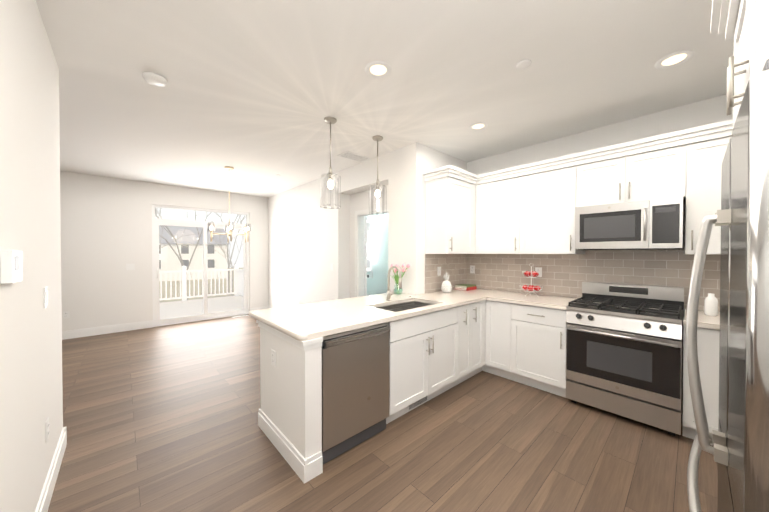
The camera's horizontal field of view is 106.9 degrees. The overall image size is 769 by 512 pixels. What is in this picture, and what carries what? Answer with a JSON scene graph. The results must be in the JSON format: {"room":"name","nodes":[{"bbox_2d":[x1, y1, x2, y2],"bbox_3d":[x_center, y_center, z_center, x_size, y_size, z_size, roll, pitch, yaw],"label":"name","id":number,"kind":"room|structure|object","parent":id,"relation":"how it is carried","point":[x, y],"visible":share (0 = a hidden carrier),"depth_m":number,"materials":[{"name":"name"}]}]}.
{"room":"kitchen","nodes":[
{"label":"kitchen","id":0,"kind":"room"},
{"bbox_2d":[0,0,62,511],"bbox_3d":[-1.003,0.035,0.515,0.130,2.740,4.100,-1,1,-43],"label":"wall","id":1,"kind":"structure","parent":0,"point":[31,394],"depth_m":1.35,"materials":[{"name":"white paint"}]},
{"bbox_2d":[0,251,22,283],"bbox_3d":[-1.426,0.040,1.091,0.028,0.120,0.140,-1,1,-43],"label":"thermostat","id":2,"kind":"object","parent":1,"relation":"attached to","point":[11,267],"visible":1,"depth_m":1.05,"materials":[{"name":"white plastic"}]},
{"bbox_2d":[44,286,47,307],"bbox_3d":[-1.928,0.234,1.623,0.009,0.115,0.072,-1,1,-43],"label":"light switch","id":3,"kind":"object","parent":1,"relation":"attached to","point":[45,297],"visible":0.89,"depth_m":1.61,"materials":[{"name":"white plastic"}]},
{"bbox_2d":[45,417,48,442],"bbox_3d":[-1.929,0.994,1.631,0.008,0.115,0.072,-1,1,-43],"label":"outlet","id":4,"kind":"object","parent":1,"relation":"attached to","point":[46,430],"visible":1,"depth_m":1.62,"materials":[{"name":"white plastic"}]},
{"bbox_2d":[35,427,66,511],"bbox_3d":[-0.955,1.337,0.584,0.016,0.135,4.116,-1,1,-43],"label":"baseboard","id":5,"kind":"structure","parent":1,"relation":"attached to","point":[43,504],"depth_m":1.69,"materials":[{"name":"white paint"}]},
{"bbox_2d":[60,171,267,330],"bbox_3d":[-4.991,-0.010,4.952,8.330,2.740,0.130,-1,1,-43],"label":"wall","id":6,"kind":"structure","parent":0,"point":[106,230],"depth_m":5.08,"materials":[{"name":"white paint"}]},
{"bbox_2d":[63,311,69,318],"bbox_3d":[-5.212,0.963,4.663,0.072,0.115,0.008,-1,1,-43],"label":"outlet","id":7,"kind":"object","parent":6,"relation":"attached to","point":[65,314],"visible":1,"depth_m":4.66,"materials":[{"name":"white plastic"}]},
{"bbox_2d":[62,320,152,339],"bbox_3d":[-6.201,1.305,3.748,4.900,0.135,0.016,-1,1,-43],"label":"baseboard","id":8,"kind":"structure","parent":6,"relation":"attached to","point":[78,333],"depth_m":4.97,"materials":[{"name":"white paint"}]},
{"bbox_2d":[152,204,248,326],"bbox_3d":[-3.792,0.179,6.029,1.750,2.340,0.137,-1,1,-43],"label":"sliding glass door","id":9,"kind":"structure","parent":6,"relation":"in","point":[156,223],"depth_m":5.96,"materials":[{"name":"white plastic"}]},
{"bbox_2d":[250,306,266,310],"bbox_3d":[-2.968,1.274,6.733,0.400,0.135,0.016,-1,1,-43],"label":"baseboard","id":10,"kind":"structure","parent":6,"relation":"attached to","point":[264,307],"depth_m":6.72,"materials":[{"name":"white paint"}]},
{"bbox_2d":[260,322,322,458],"bbox_3d":[-0.665,0.953,2.016,0.139,0.874,0.660,-1,1,-43],"label":"wall","id":11,"kind":"structure","parent":0,"point":[291,395],"depth_m":1.87,"materials":[{"name":"white paint"}]},
{"bbox_2d":[271,349,275,366],"bbox_3d":[-0.826,0.759,2.115,0.008,0.115,0.072,-1,1,-43],"label":"outlet","id":12,"kind":"object","parent":11,"relation":"attached to","point":[273,357],"visible":1,"depth_m":2.10,"materials":[{"name":"white plastic"}]},
{"bbox_2d":[258,409,310,483],"bbox_3d":[-0.745,1.322,2.028,0.016,0.135,0.766,-1,1,-43],"label":"baseboard","id":13,"kind":"structure","parent":11,"relation":"attached to","point":[307,469],"depth_m":1.93,"materials":[{"name":"white paint"}]},
{"bbox_2d":[268,145,407,307],"bbox_3d":[-1.132,-0.014,5.316,0.346,2.740,4.570,-1,1,-43],"label":"wall","id":14,"kind":"structure","parent":0,"point":[310,240],"depth_m":4.85,"materials":[{"name":"white paint"}]},
{"bbox_2d":[364,217,368,295],"bbox_3d":[-0.339,0.348,5.098,0.508,2.000,0.630,-1,1,-43],"label":"door leaf","id":15,"kind":"structure","parent":14,"relation":"in","point":[366,276],"depth_m":4.71,"materials":[{"name":"white paint"}]},
{"bbox_2d":[355,205,387,296],"bbox_3d":[-0.175,0.318,4.438,0.136,2.095,1.106,-1,1,-43],"label":"door frame","id":16,"kind":"structure","parent":14,"relation":"attached to","point":[359,215],"depth_m":4.64,"materials":[{"name":"white paint"}]},
{"bbox_2d":[48,314,717,511],"bbox_3d":[-2.247,1.421,1.899,8.500,0.060,8.100,-1,1,-43],"label":"floor","id":17,"kind":"structure","parent":0,"point":[161,418],"depth_m":2.05,"materials":[{"name":"wood"}]},
{"bbox_2d":[322,322,389,463],"bbox_3d":[-0.375,0.956,2.260,0.596,0.864,0.622,-1,1,-43],"label":"dishwasher","id":18,"kind":"object","parent":17,"relation":"on","point":[355,387],"visible":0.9,"depth_m":2.02,"materials":[{"name":"grey metal"}]},
{"bbox_2d":[386,320,460,423],"bbox_3d":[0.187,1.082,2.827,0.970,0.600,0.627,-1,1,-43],"label":"base cabinet","id":19,"kind":"object","parent":17,"relation":"on","point":[440,342],"depth_m":2.52,"materials":[{"name":"white paint"}]},
{"bbox_2d":[261,300,404,337],"bbox_3d":[-0.463,0.493,2.438,0.795,0.035,0.995,-1,1,-43],"label":"countertop","id":20,"kind":"structure","parent":19,"relation":"on","point":[324,318],"depth_m":2.25,"materials":[{"name":"white stone"}]},
{"bbox_2d":[409,300,476,381],"bbox_3d":[0.633,0.940,3.238,0.368,0.875,0.627,-1,1,-43],"label":"base cabinet","id":21,"kind":"object","parent":17,"relation":"on","point":[463,319],"depth_m":2.99,"materials":[{"name":"white paint"}]},
{"bbox_2d":[385,292,464,307],"bbox_3d":[0.414,0.485,3.247,0.191,0.035,0.995,-1,1,-43],"label":"countertop","id":22,"kind":"structure","parent":21,"relation":"on","point":[404,296],"depth_m":3.07,"materials":[{"name":"white stone"}]},
{"bbox_2d":[386,266,401,299],"bbox_3d":[0.128,0.285,3.003,0.143,0.366,0.224,-1,1,-43],"label":"faucet","id":23,"kind":"object","parent":22,"relation":"on","point":[389,293],"visible":1,"depth_m":3.01,"materials":[{"name":"silver metal"}]},
{"bbox_2d":[390,263,409,294],"bbox_3d":[0.197,0.276,3.441,0.275,0.374,0.270,-1,1,-43],"label":"vase","id":24,"kind":"object","parent":22,"relation":"on","point":[396,276],"visible":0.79,"depth_m":3.42,"materials":[{"name":"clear glass"}]},
{"bbox_2d":[417,288,496,303],"bbox_3d":[1.014,0.482,3.567,1.126,0.035,0.652,-1,1,-43],"label":"countertop","id":25,"kind":"structure","parent":21,"relation":"on","point":[470,296],"depth_m":3.44,"materials":[{"name":"white stone"}]},
{"bbox_2d":[441,273,451,292],"bbox_3d":[0.787,0.328,3.614,0.141,0.267,0.134,-1,1,-43],"label":"decor","id":26,"kind":"object","parent":25,"relation":"on","point":[446,285],"visible":1,"depth_m":3.58,"materials":[{"name":"white ceramic"}]},
{"bbox_2d":[454,284,476,290],"bbox_3d":[1.115,0.428,3.924,0.260,0.061,0.191,-1,1,-43],"label":"books","id":27,"kind":"object","parent":25,"relation":"on","point":[465,287],"visible":0.98,"depth_m":3.85,"materials":[{"name":"red paper"}]},
{"bbox_2d":[477,300,480,372],"bbox_3d":[0.833,0.938,3.422,0.381,0.875,0.627,-1,1,-43],"label":"base cabinet","id":28,"kind":"object","parent":17,"relation":"on","point":[478,301],"depth_m":3.22,"materials":[{"name":"white paint"}]},
{"bbox_2d":[489,300,516,381],"bbox_3d":[1.499,0.938,3.384,0.667,0.875,0.373,-1,1,-43],"label":"base cabinet","id":29,"kind":"object","parent":17,"relation":"on","point":[502,313],"depth_m":3.17,"materials":[{"name":"white paint"}]},
{"bbox_2d":[517,304,566,397],"bbox_3d":[1.759,0.941,3.132,0.627,0.875,0.584,-1,1,-43],"label":"base cabinet","id":30,"kind":"object","parent":17,"relation":"on","point":[541,332],"depth_m":2.87,"materials":[{"name":"white paint"}]},
{"bbox_2d":[485,292,577,307],"bbox_3d":[1.679,0.485,3.197,0.652,0.035,0.795,-1,1,-43],"label":"countertop","id":31,"kind":"structure","parent":30,"relation":"on","point":[539,301],"depth_m":3.07,"materials":[{"name":"white stone"}]},
{"bbox_2d":[519,263,543,295],"bbox_3d":[1.713,0.275,3.325,0.254,0.384,0.254,-1,1,-43],"label":"fruit basket","id":32,"kind":"object","parent":31,"relation":"on","point":[531,288],"visible":1,"depth_m":3.30,"materials":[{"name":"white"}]},
{"bbox_2d":[566,282,683,435],"bbox_3d":[2.172,0.834,2.595,0.693,1.100,0.750,-1,1,-43],"label":"range","id":33,"kind":"object","parent":17,"relation":"on","point":[624,350],"visible":1,"depth_m":2.40,"materials":[{"name":"grey metal"}]},
{"bbox_2d":[682,313,719,445],"bbox_3d":[2.607,0.951,2.215,0.627,0.875,0.386,-1,1,-43],"label":"base cabinet","id":34,"kind":"object","parent":17,"relation":"on","point":[707,338],"depth_m":2.06,"materials":[{"name":"white paint"}]},
{"bbox_2d":[683,309,719,331],"bbox_3d":[2.597,0.496,2.202,0.652,0.035,0.386,-1,1,-43],"label":"countertop","id":35,"kind":"structure","parent":34,"relation":"on","point":[704,321],"depth_m":2.11,"materials":[{"name":"white stone"}]},
{"bbox_2d":[704,293,717,315],"bbox_3d":[2.616,0.388,2.282,0.072,0.175,0.072,-1,1,-43],"label":"ceramic jar","id":36,"kind":"object","parent":35,"relation":"on","point":[710,304],"visible":1,"depth_m":2.26,"materials":[{"name":"white ceramic"}]},
{"bbox_2d":[686,59,768,511],"bbox_3d":[1.293,0.507,0.643,0.894,1.795,0.845,-1,1,-43],"label":"refrigerator","id":37,"kind":"object","parent":17,"relation":"on","point":[738,440],"visible":1,"depth_m":0.65,"materials":[{"name":"grey metal"}]},
{"bbox_2d":[36,0,733,197],"bbox_3d":[-2.298,-1.389,1.925,8.500,0.080,8.250,-1,1,-43],"label":"ceiling","id":38,"kind":"structure","parent":0,"point":[253,93],"depth_m":2.17,"materials":[{"name":"white paint"}]},
{"bbox_2d":[142,72,167,86],"bbox_3d":[-1.740,-1.332,2.162,0.150,0.038,0.150,-1,1,-43],"label":"smoke detector","id":39,"kind":"object","parent":38,"relation":"attached to","point":[154,79],"visible":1,"depth_m":2.13,"materials":[{"name":"white plastic"}]},
{"bbox_2d":[208,166,250,241],"bbox_3d":[-2.414,-0.797,4.431,0.616,1.154,0.642,-1,1,-43],"label":"chandelier","id":40,"kind":"object","parent":38,"relation":"hanging from","point":[229,230],"visible":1,"depth_m":4.43,"materials":[{"name":"beige metal"}]},
{"bbox_2d":[320,117,340,208],"bbox_3d":[-0.538,-0.922,2.840,0.204,0.872,0.204,-1,1,-43],"label":"pendant light","id":41,"kind":"object","parent":38,"relation":"hanging from","point":[330,121],"visible":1,"depth_m":2.83,"materials":[{"name":"clear glass"}]},
{"bbox_2d":[338,151,370,161],"bbox_3d":[-0.417,-1.365,3.927,0.400,0.009,0.220,-1,1,-43],"label":"ceiling vent","id":42,"kind":"object","parent":38,"relation":"in","point":[353,156],"visible":1,"depth_m":3.90,"materials":[{"name":"white plastic"}]},
{"bbox_2d":[369,135,386,214],"bbox_3d":[-0.078,-0.927,3.285,0.204,0.872,0.204,-1,1,-43],"label":"pendant light","id":43,"kind":"object","parent":38,"relation":"hanging from","point":[377,138],"visible":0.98,"depth_m":3.27,"materials":[{"name":"clear glass"}]},
{"bbox_2d":[365,61,391,78],"bbox_3d":[-0.045,-1.347,2.066,0.194,0.006,0.194,-1,1,-43],"label":"recessed light","id":44,"kind":"object","parent":38,"relation":"in","point":[377,69],"visible":1,"depth_m":2.06,"materials":[{"name":"white plastic"}]},
{"bbox_2d":[469,122,487,130],"bbox_3d":[0.982,-1.357,2.987,0.194,0.006,0.194,-1,1,-43],"label":"recessed light","id":45,"kind":"object","parent":38,"relation":"in","point":[477,126],"visible":1,"depth_m":2.98,"materials":[{"name":"white plastic"}]},
{"bbox_2d":[516,59,531,69],"bbox_3d":[0.978,-1.344,2.004,0.100,0.012,0.100,-1,1,-43],"label":"ceiling detector","id":46,"kind":"object","parent":38,"relation":"attached to","point":[523,64],"visible":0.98,"depth_m":1.99,"materials":[{"name":"white plastic"}]},
{"bbox_2d":[655,50,694,68],"bbox_3d":[1.988,-1.346,1.956,0.194,0.006,0.194,-1,1,-43],"label":"recessed light","id":47,"kind":"object","parent":38,"relation":"in","point":[674,59],"visible":1,"depth_m":1.95,"materials":[{"name":"white plastic"}]},
{"bbox_2d":[408,142,466,294],"bbox_3d":[0.749,0.001,3.854,1.126,2.740,0.130,-1,1,-43],"label":"wall","id":48,"kind":"structure","parent":0,"point":[422,158],"depth_m":3.48,"materials":[{"name":"white paint"}]},
{"bbox_2d":[425,254,468,292],"bbox_3d":[0.844,0.216,3.845,0.930,0.486,0.008,-1,1,-43],"label":"tile backsplash","id":49,"kind":"structure","parent":48,"relation":"attached to","point":[456,265],"depth_m":3.81,"materials":[{"name":"grey tile"}]},
{"bbox_2d":[437,267,440,275],"bbox_3d":[0.714,0.198,3.713,0.072,0.115,0.008,-1,1,-43],"label":"outlet","id":50,"kind":"object","parent":49,"relation":"attached to","point":[438,271],"visible":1,"depth_m":3.70,"materials":[{"name":"white plastic"}]},
{"bbox_2d":[424,171,477,253],"bbox_3d":[0.877,-0.497,3.611,0.639,0.940,0.389,-1,1,-43],"label":"upper cabinet","id":51,"kind":"object","parent":48,"relation":"attached to","point":[451,196],"depth_m":3.45,"materials":[{"name":"white paint"}]},
{"bbox_2d":[367,94,732,312],"bbox_3d":[0.718,-0.009,4.813,0.130,2.740,8.080,-1,1,-43],"label":"wall","id":52,"kind":"structure","parent":0,"point":[701,113],"depth_m":3.10,"materials":[{"name":"white paint"}]},
{"bbox_2d":[364,215,372,277],"bbox_3d":[-0.485,-0.187,6.062,0.140,1.270,0.850,-1,1,-43],"label":"window","id":53,"kind":"structure","parent":52,"relation":"in","point":[370,269],"depth_m":5.76,"materials":[{"name":"white"}]},
{"bbox_2d":[478,167,525,253],"bbox_3d":[1.486,-0.497,3.586,0.392,0.940,0.639,-1,1,-43],"label":"upper cabinet","id":54,"kind":"object","parent":52,"relation":"attached to","point":[501,198],"depth_m":3.45,"materials":[{"name":"white paint"}]},
{"bbox_2d":[526,159,583,253],"bbox_3d":[1.857,-0.493,3.232,0.327,0.940,0.617,-1,1,-43],"label":"upper cabinet","id":55,"kind":"object","parent":52,"relation":"attached to","point":[526,209],"depth_m":3.06,"materials":[{"name":"white paint"}]},
{"bbox_2d":[469,250,719,311],"bbox_3d":[2.083,0.200,3.228,0.010,0.530,2.597,-1,1,-43],"label":"tile backsplash","id":56,"kind":"structure","parent":52,"relation":"attached to","point":[565,275],"depth_m":3.06,"materials":[{"name":"grey tile"}]},
{"bbox_2d":[470,265,474,273],"bbox_3d":[1.266,0.194,4.102,0.008,0.115,0.072,-1,1,-43],"label":"outlet","id":57,"kind":"object","parent":56,"relation":"attached to","point":[472,268],"visible":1,"depth_m":4.10,"materials":[{"name":"white plastic"}]},
{"bbox_2d":[535,267,541,276],"bbox_3d":[1.866,0.195,3.452,0.008,0.115,0.072,-1,1,-43],"label":"outlet","id":58,"kind":"object","parent":56,"relation":"attached to","point":[539,269],"visible":0.69,"depth_m":3.44,"materials":[{"name":"white plastic"}]},
{"bbox_2d":[578,135,689,206],"bbox_3d":[2.326,-0.724,2.722,0.327,0.468,0.766,-1,1,-43],"label":"upper cabinet","id":59,"kind":"object","parent":52,"relation":"attached to","point":[652,171],"depth_m":2.55,"materials":[{"name":"white paint"}]},
{"bbox_2d":[575,197,683,249],"bbox_3d":[2.279,-0.271,2.685,0.448,0.423,0.742,-1,1,-43],"label":"microwave","id":60,"kind":"object","parent":59,"relation":"attached to","point":[655,224],"visible":1,"depth_m":2.52,"materials":[{"name":"grey metal"}]},
{"bbox_2d":[684,127,732,253],"bbox_3d":[2.716,-0.483,2.301,0.327,0.940,0.385,-1,1,-43],"label":"upper cabinet","id":61,"kind":"object","parent":52,"relation":"attached to","point":[707,152],"depth_m":2.26,"materials":[{"name":"white paint"}]},
{"label":"outside","id":62,"kind":"structure","parent":0,"visible":0},
{"bbox_2d":[156,264,245,326],"bbox_3d":[-5.262,0.962,7.165,3.920,1.330,3.465,-1,1,-43],"label":"deck","id":63,"kind":"object","parent":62,"point":[169,310],"depth_m":8.48,"materials":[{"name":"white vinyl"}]},
{"bbox_2d":[159,268,242,302],"bbox_3d":[-38.330,4.177,32.311,100.000,0.200,85.100,-1,1,-43],"label":"ground","id":64,"kind":"structure","parent":62,"point":[191,287],"depth_m":35.45,"materials":[{"name":"beige plant"}]},
{"bbox_2d":[159,225,229,280],"bbox_3d":[-34.833,-0.904,49.847,12.800,9.600,9.800,0,1,-34],"label":"house","id":65,"kind":"structure","parent":64,"relation":"on","point":[189,243],"depth_m":46.99,"materials":[{"name":"white"}]},
{"bbox_2d":[155,207,245,302],"bbox_3d":[-12.798,-1.096,16.549,14.922,10.698,16.298,-1,1,-43],"label":"trees","id":66,"kind":"object","parent":64,"relation":"on","point":[180,257],"depth_m":17.52,"materials":[{"name":"beige plant"}]},
{"bbox_3d":[1.967,0.037,0.379,4.310,2.740,0.130,-1,1,-43],"label":"wall","id":67,"kind":"structure","parent":0,"visible":0},
{"bbox_2d":[710,0,768,127],"bbox_3d":[1.316,-0.708,0.605,1.034,0.585,0.797,-1,1,-43],"label":"upper cabinet","id":68,"kind":"object","parent":67,"relation":"attached to","point":[744,24],"visible":0.69,"depth_m":0.89,"materials":[{"name":"white paint"}]}
]}

